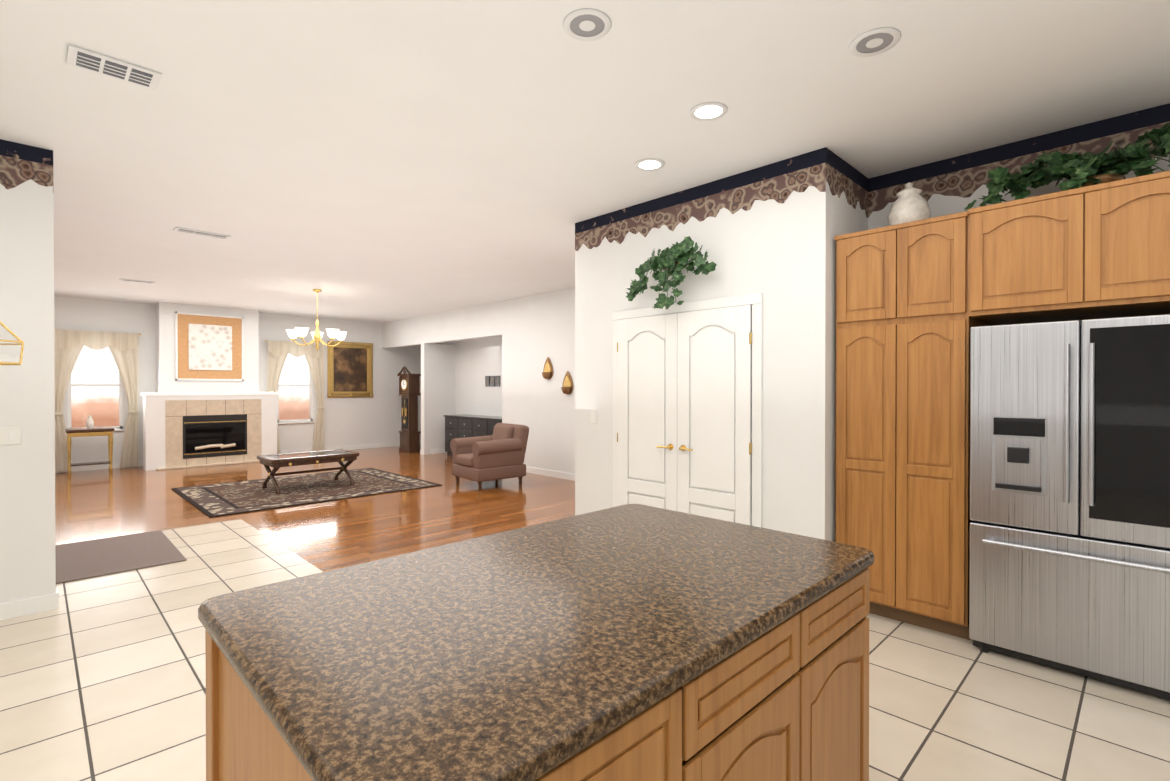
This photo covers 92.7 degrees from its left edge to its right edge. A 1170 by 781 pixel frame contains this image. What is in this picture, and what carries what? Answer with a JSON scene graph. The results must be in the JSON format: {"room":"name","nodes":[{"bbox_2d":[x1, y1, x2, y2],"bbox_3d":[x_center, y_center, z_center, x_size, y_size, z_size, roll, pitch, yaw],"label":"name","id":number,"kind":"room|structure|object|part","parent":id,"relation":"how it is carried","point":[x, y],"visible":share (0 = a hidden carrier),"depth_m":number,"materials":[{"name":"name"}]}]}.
{"room":"kitchen","nodes":[
{"label":"kitchen","id":0,"kind":"room"},
{"bbox_2d":[0,145,55,603],"bbox_3d":[-4.742,-0.062,2.509,3.410,3.000,0.150,0,0,-45],"label":"wall","id":1,"kind":"structure","parent":0,"point":[27,505],"depth_m":3.57,"materials":[{"name":"paint"}]},
{"bbox_2d":[0,426,20,444],"bbox_3d":[-3.636,0.283,3.490,0.150,0.115,0.009,0,0,-45],"label":"light switch","id":2,"kind":"object","parent":1,"relation":"attached to","point":[9,435],"visible":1,"depth_m":3.51,"materials":[{"name":"white plastic"}]},
{"bbox_2d":[0,139,53,189],"bbox_3d":[-4.688,-1.404,2.447,3.410,0.313,0.003,0,0,-45],"label":"wallpaper border","id":3,"kind":"object","parent":1,"relation":"attached to","point":[20,163],"depth_m":3.55,"materials":[{"name":"paper"}]},
{"bbox_2d":[0,590,58,619],"bbox_3d":[-4.686,1.389,2.471,3.424,0.100,0.034,0,0,-45],"label":"baseboard","id":4,"kind":"structure","parent":1,"relation":"attached to","point":[18,608],"depth_m":3.57,"materials":[{"name":"white wood"}]},
{"bbox_2d":[155,302,258,391],"bbox_3d":[-7.289,-0.109,10.815,1.600,3.000,0.450,0,0,-45],"label":"wall","id":5,"kind":"structure","parent":0,"point":[166,381],"depth_m":10.48,"materials":[{"name":"paint"}]},
{"bbox_2d":[175,312,243,380],"bbox_3d":[-7.123,-0.818,10.614,1.100,1.260,0.060,0,0,-45],"label":"framed picture","id":6,"kind":"object","parent":5,"relation":"attached to","point":[209,347],"visible":1,"depth_m":10.59,"materials":[{"name":"paint"}]},
{"bbox_2d":[54,296,437,463],"bbox_3d":[-7.681,-0.109,10.850,10.950,3.000,0.150,0,0,-45],"label":"wall","id":7,"kind":"structure","parent":0,"point":[374,419],"depth_m":12.12,"materials":[{"name":"paint"}]},
{"bbox_2d":[67,346,124,430],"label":"window","id":8,"kind":"structure","parent":7,"relation":"in","point":[120,412],"depth_m":9.89,"materials":[{"name":"clear glass"}]},
{"bbox_2d":[54,329,140,471],"bbox_3d":[-8.538,0.171,9.748,1.240,2.412,0.105,0,0,-45],"label":"curtain","id":9,"kind":"object","parent":8,"relation":"hanging from","point":[70,344],"visible":0.92,"depth_m":9.75,"materials":[{"name":"beige fabric"}]},
{"bbox_2d":[55,461,142,472],"bbox_3d":[-9.765,1.353,8.684,4.930,0.100,0.014,0,0,-45],"label":"baseboard","id":10,"kind":"structure","parent":7,"relation":"attached to","point":[140,463],"depth_m":9.83,"materials":[{"name":"white wood"}]},
{"bbox_2d":[277,353,314,423],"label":"window","id":11,"kind":"structure","parent":7,"relation":"in","point":[310,412],"depth_m":12.20,"materials":[{"name":"clear glass"}]},
{"bbox_2d":[264,340,324,453],"bbox_3d":[-6.219,0.158,12.039,1.240,2.412,0.105,0,0,-45],"label":"curtain","id":12,"kind":"object","parent":11,"relation":"hanging from","point":[278,351],"visible":0.75,"depth_m":12.19,"materials":[{"name":"beige fabric"}]},
{"bbox_2d":[327,341,372,397],"bbox_3d":[-5.423,-0.481,12.923,1.046,1.286,0.068,0,0,-45],"label":"painting","id":13,"kind":"object","parent":7,"relation":"attached to","point":[350,368],"visible":0.94,"depth_m":12.92,"materials":[{"name":"fabric"}]},
{"bbox_2d":[281,440,420,453],"bbox_3d":[-5.354,1.328,13.041,4.270,0.100,0.014,0,0,-45],"label":"baseboard","id":14,"kind":"structure","parent":7,"relation":"attached to","point":[353,447],"depth_m":12.99,"materials":[{"name":"white wood"}]},
{"bbox_2d":[55,444,574,571],"bbox_3d":[-4.359,1.433,7.744,11.300,0.050,9.350,0,0,-45],"label":"floor","id":15,"kind":"structure","parent":0,"point":[327,538],"depth_m":6.63,"materials":[{"name":"brown wood"}]},
{"bbox_2d":[65,415,114,476],"bbox_3d":[-8.306,0.909,9.360,0.600,0.980,0.360,0,0,-45],"label":"side table","id":16,"kind":"object","parent":15,"relation":"on","point":[89,430],"visible":1,"depth_m":9.31,"materials":[{"name":"brown wood"}]},
{"bbox_2d":[141,392,278,470],"bbox_3d":[-6.982,0.713,10.509,2.140,1.360,0.420,0,0,-45],"label":"fireplace","id":17,"kind":"object","parent":15,"relation":"on","point":[190,429],"visible":0.85,"depth_m":10.31,"materials":[{"name":"paint"}]},
{"bbox_2d":[171,468,441,517],"bbox_3d":[-4.004,1.400,8.095,2.900,0.011,2.450,0,0,-45],"label":"living room rug","id":18,"kind":"object","parent":15,"relation":"on","point":[221,499],"visible":1,"depth_m":7.79,"materials":[{"name":"black fabric"}]},
{"bbox_2d":[257,449,358,493],"bbox_3d":[-4.004,1.159,8.094,1.180,0.470,0.700,0,0,-45],"label":"coffee table","id":19,"kind":"object","parent":18,"relation":"on","point":[276,462],"visible":1,"depth_m":7.93,"materials":[{"name":"brown wood"}]},
{"bbox_2d":[397,365,420,452],"bbox_3d":[-3.951,0.409,12.534,0.300,1.944,0.540,0,0,-45],"label":"grandfather clock","id":20,"kind":"object","parent":15,"relation":"on","point":[409,392],"visible":0.98,"depth_m":12.41,"materials":[{"name":"brown wood"}]},
{"bbox_2d":[421,343,455,454],"bbox_3d":[-3.245,0.182,12.351,0.770,2.400,0.150,0,0,-45],"label":"divider","id":21,"kind":"object","parent":15,"relation":"on","point":[438,395],"visible":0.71,"depth_m":12.23,"materials":[{"name":"paint"}]},
{"bbox_2d":[431,448,446,453],"bbox_3d":[-3.142,1.332,12.345,0.600,0.100,0.014,0,0,-45],"label":"baseboard","id":22,"kind":"structure","parent":21,"relation":"attached to","point":[433,451],"depth_m":12.24,"materials":[{"name":"white wood"}]},
{"bbox_2d":[443,414,501,455],"bbox_3d":[-2.080,0.958,11.307,0.545,0.860,2.160,0,0,-45],"label":"dresser","id":23,"kind":"object","parent":15,"relation":"on","point":[462,426],"visible":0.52,"depth_m":11.33,"materials":[{"name":"grey wood"}]},
{"bbox_2d":[450,423,528,490],"bbox_3d":[-1.406,0.958,8.329,0.928,0.894,0.859,0,0,-41],"label":"armchair","id":24,"kind":"object","parent":15,"relation":"on","point":[499,454],"visible":1,"depth_m":8.08,"materials":[{"name":"brown fabric"}]},
{"bbox_2d":[526,466,574,480],"bbox_3d":[0.039,1.354,8.475,0.014,0.100,4.370,0,0,-45],"label":"baseboard","id":25,"kind":"structure","parent":15,"relation":"on","point":[568,476],"depth_m":9.07,"materials":[{"name":"white wood"}]},
{"bbox_2d":[382,301,501,347],"bbox_3d":[-3.146,-1.315,11.801,0.150,0.600,4.860,0,0,-45],"label":"soffit","id":26,"kind":"structure","parent":0,"point":[479,321],"depth_m":11.37,"materials":[{"name":"paint"}]},
{"bbox_2d":[438,341,451,344],"bbox_3d":[-3.172,-0.127,13.968,0.150,3.000,2.050,0,0,-45],"label":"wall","id":27,"kind":"structure","parent":0,"point":[446,343],"depth_m":14.22,"materials":[{"name":"paint"}]},
{"bbox_2d":[452,336,501,416],"bbox_3d":[-1.878,-0.114,11.620,0.150,3.000,3.110,0,0,-45],"label":"wall","id":28,"kind":"structure","parent":0,"point":[478,360],"depth_m":11.92,"materials":[{"name":"paint"}]},
{"bbox_2d":[485,376,499,385],"bbox_3d":[-1.909,-0.193,11.526,0.022,0.220,0.510,0,0,-45],"label":"frame small trio","id":29,"kind":"object","parent":28,"relation":"attached to","point":[492,380],"visible":1,"depth_m":11.51,"materials":[{"name":"fabric"}]},
{"bbox_2d":[502,288,574,473],"bbox_3d":[0.054,-0.096,8.482,0.271,3.000,4.370,0,0,-45],"label":"wall","id":30,"kind":"structure","parent":0,"point":[538,330],"depth_m":9.22,"materials":[{"name":"paint"}]},
{"bbox_3d":[-0.636,-0.364,9.071,0.119,0.369,0.238,0,0,-45],"label":"decorative sconce","id":31,"kind":"part","parent":30,"relation":"part of","materials":[{"name":"gold metal"}]},
{"bbox_3d":[-0.306,-0.123,8.738,0.119,0.369,0.238,0,0,-45],"label":"decorative sconce","id":32,"kind":"part","parent":30,"relation":"part of","materials":[{"name":"gold metal"}]},
{"bbox_2d":[0,519,1169,780],"bbox_3d":[-0.766,1.468,1.701,7.920,0.050,10.600,0,0,-45],"label":"floor","id":33,"kind":"structure","parent":0,"point":[103,678],"depth_m":2.61,"materials":[{"name":"beige tile"}]},
{"bbox_2d":[55,530,186,583],"bbox_3d":[-4.194,1.420,4.780,1.070,0.009,1.360,0,0,-45],"label":"mat","id":34,"kind":"object","parent":33,"relation":"on","point":[75,561],"visible":0.58,"depth_m":4.78,"materials":[{"name":"grey fabric"}]},
{"bbox_2d":[205,572,869,780],"bbox_3d":[0.000,1.008,1.626,1.678,0.872,1.023,0,0,-45],"label":"kitchen island","id":35,"kind":"object","parent":33,"relation":"on","point":[794,706],"depth_m":1.34,"materials":[{"name":"brown wood"}]},
{"bbox_2d":[198,504,873,780],"bbox_3d":[-0.007,0.550,1.632,1.710,0.044,1.075,0,0,-45],"label":"island countertop","id":36,"kind":"structure","parent":35,"relation":"on","point":[518,654],"depth_m":1.22,"materials":[{"name":"brown stone"}]},
{"bbox_2d":[575,181,867,541],"bbox_3d":[1.619,-0.078,5.312,2.500,3.000,2.340,0,0,-45],"label":"wall block","id":37,"kind":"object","parent":33,"relation":"on","point":[781,257],"visible":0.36,"depth_m":3.87,"materials":[{"name":"paint"}]},
{"bbox_2d":[626,236,716,308],"bbox_3d":[0.667,-0.888,4.326,0.227,0.522,0.827,0,0,-45],"label":"swag","id":38,"kind":"object","parent":37,"relation":"attached to","point":[677,256],"visible":1,"depth_m":4.26,"materials":[{"name":"green plant"}]},
{"bbox_2d":[613,293,762,527],"bbox_3d":[0.720,0.370,4.385,0.085,2.115,1.410,0,0,-45],"label":"double door","id":39,"kind":"structure","parent":37,"relation":"attached to","point":[687,407],"depth_m":4.29,"materials":[{"name":"white wood"}]},
{"bbox_2d":[575,147,825,250],"bbox_3d":[0.728,-1.420,4.425,0.003,0.302,2.340,0,0,-45],"label":"wallpaper border","id":40,"kind":"object","parent":37,"relation":"attached to","point":[780,181],"depth_m":4.20,"materials":[{"name":"paper"}]},
{"bbox_2d":[826,147,867,217],"bbox_3d":[1.826,-1.421,3.863,0.770,0.294,0.003,0,0,-45],"label":"wallpaper border","id":41,"kind":"object","parent":37,"relation":"attached to","point":[849,180],"depth_m":3.83,"materials":[{"name":"paper"}]},
{"bbox_2d":[834,222,909,623],"bbox_3d":[2.023,0.211,3.734,0.677,2.440,0.426,0,0,-45],"label":"tall cabinet","id":42,"kind":"object","parent":33,"relation":"on","point":[873,265],"depth_m":3.47,"materials":[{"name":"brown wood"}]},
{"bbox_2d":[887,182,930,225],"bbox_3d":[2.125,-1.187,3.655,0.246,0.355,0.250,0,0,-45],"label":"ceramic jar","id":43,"kind":"object","parent":42,"relation":"on","point":[910,204],"visible":0.77,"depth_m":3.58,"materials":[{"name":"white ceramic"}]},
{"bbox_2d":[910,214,985,639],"bbox_3d":[2.237,0.213,3.518,0.677,2.440,0.426,0,0,-45],"label":"tall cabinet","id":44,"kind":"object","parent":33,"relation":"on","point":[917,300],"depth_m":3.24,"materials":[{"name":"brown wood"}]},
{"bbox_2d":[969,314,1169,698],"bbox_3d":[2.674,0.543,2.975,0.787,1.785,0.918,0,0,-45],"label":"fridge","id":45,"kind":"object","parent":33,"relation":"on","point":[1069,565],"visible":1,"depth_m":2.75,"materials":[{"name":"silver metal"}]},
{"bbox_2d":[0,0,1169,322],"bbox_3d":[-1.742,-1.625,4.935,11.500,0.100,17.000,0,0,-45],"label":"ceiling","id":46,"kind":"structure","parent":0,"point":[374,160],"depth_m":3.16,"materials":[{"name":"paint"}]},
{"bbox_2d":[0,321,24,364],"bbox_3d":[-2.853,-0.842,2.535,0.424,1.440,0.424,0,0,-45],"label":"pendant lantern","id":47,"kind":"object","parent":46,"relation":"hanging from","point":[20,342],"visible":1,"depth_m":2.62,"materials":[{"name":"gold metal"}]},
{"bbox_2d":[66,44,161,89],"bbox_3d":[-2.272,-1.554,2.697,0.340,0.016,0.200,0,0,-45],"label":"ceiling vent","id":48,"kind":"object","parent":46,"relation":"in","point":[89,60],"visible":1,"depth_m":2.68,"materials":[{"name":"white metal"}]},
{"bbox_2d":[119,278,154,283],"bbox_3d":[-6.503,-1.585,8.104,0.400,0.016,0.130,0,0,-45],"label":"ceiling vent","id":49,"kind":"object","parent":46,"relation":"in","point":[120,279],"visible":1,"depth_m":8.08,"materials":[{"name":"white metal"}]},
{"bbox_2d":[173,227,230,238],"bbox_3d":[-3.825,-1.571,5.578,0.460,0.016,0.140,0,0,-45],"label":"ceiling vent","id":50,"kind":"object","parent":46,"relation":"in","point":[197,232],"visible":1,"depth_m":5.55,"materials":[{"name":"white metal"}]},
{"bbox_2d":[286,289,346,350],"bbox_3d":[-4.204,-1.113,8.829,0.849,0.970,0.885,0,0,-45],"label":"chandelier","id":51,"kind":"object","parent":46,"relation":"hanging from","point":[317,334],"visible":1,"depth_m":8.76,"materials":[{"name":"gold metal"}]},
{"bbox_2d":[563,8,611,40],"bbox_3d":[0.009,-1.557,2.379,0.210,0.008,0.210,0,0,-45],"label":"recessed light","id":52,"kind":"object","parent":46,"relation":"in","point":[586,24],"visible":1,"depth_m":2.37,"materials":[{"name":"white plastic"}]},
{"bbox_2d":[635,158,664,170],"bbox_3d":[0.450,-1.565,3.868,0.210,0.008,0.210,0,0,-45],"label":"recessed light","id":53,"kind":"object","parent":46,"relation":"in","point":[650,164],"visible":0.98,"depth_m":3.86,"materials":[{"name":"white glass"}]},
{"bbox_2d":[690,102,727,120],"bbox_3d":[0.693,-1.561,3.124,0.210,0.008,0.210,0,0,-45],"label":"recessed light","id":54,"kind":"object","parent":46,"relation":"in","point":[707,111],"visible":1,"depth_m":3.12,"materials":[{"name":"white glass"}]},
{"bbox_2d":[849,27,900,56],"bbox_3d":[1.297,-1.557,2.498,0.210,0.008,0.210,0,0,-45],"label":"recessed light","id":55,"kind":"object","parent":46,"relation":"in","point":[874,42],"visible":1,"depth_m":2.49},
{"bbox_2d":[868,155,1169,321],"bbox_3d":[3.973,-0.061,2.353,0.150,3.000,5.180,0,0,-45],"label":"wall","id":56,"kind":"structure","parent":0,"point":[940,205],"depth_m":3.72,"materials":[{"name":"paint"}]},
{"bbox_2d":[868,103,1169,216],"bbox_3d":[3.866,-1.403,2.344,0.003,0.312,5.030,0,0,-45],"label":"wallpaper border","id":57,"kind":"object","parent":56,"relation":"attached to","point":[964,175],"depth_m":3.54,"materials":[{"name":"paper"}]},
{"bbox_2d":[946,183,1109,325],"bbox_3d":[2.540,-0.710,3.177,0.717,0.590,0.618,0,0,-45],"label":"upper cabinet","id":58,"kind":"object","parent":56,"relation":"attached to","point":[1041,258],"depth_m":2.92,"materials":[{"name":"brown wood"}]},
{"bbox_2d":[964,123,1169,210],"bbox_3d":[2.692,-1.196,3.034,0.592,0.380,1.081,0,0,-45],"label":"ivy","id":59,"kind":"object","parent":58,"relation":"on","point":[1076,170],"visible":0.92,"depth_m":2.95,"materials":[{"name":"green plant"}]},
{"bbox_2d":[1106,171,1169,317],"bbox_3d":[2.863,-0.709,2.851,0.717,0.590,0.544,0,0,-45],"label":"upper cabinet","id":60,"kind":"object","parent":56,"relation":"attached to","point":[1137,208],"depth_m":2.62,"materials":[{"name":"brown wood"}]}
]}

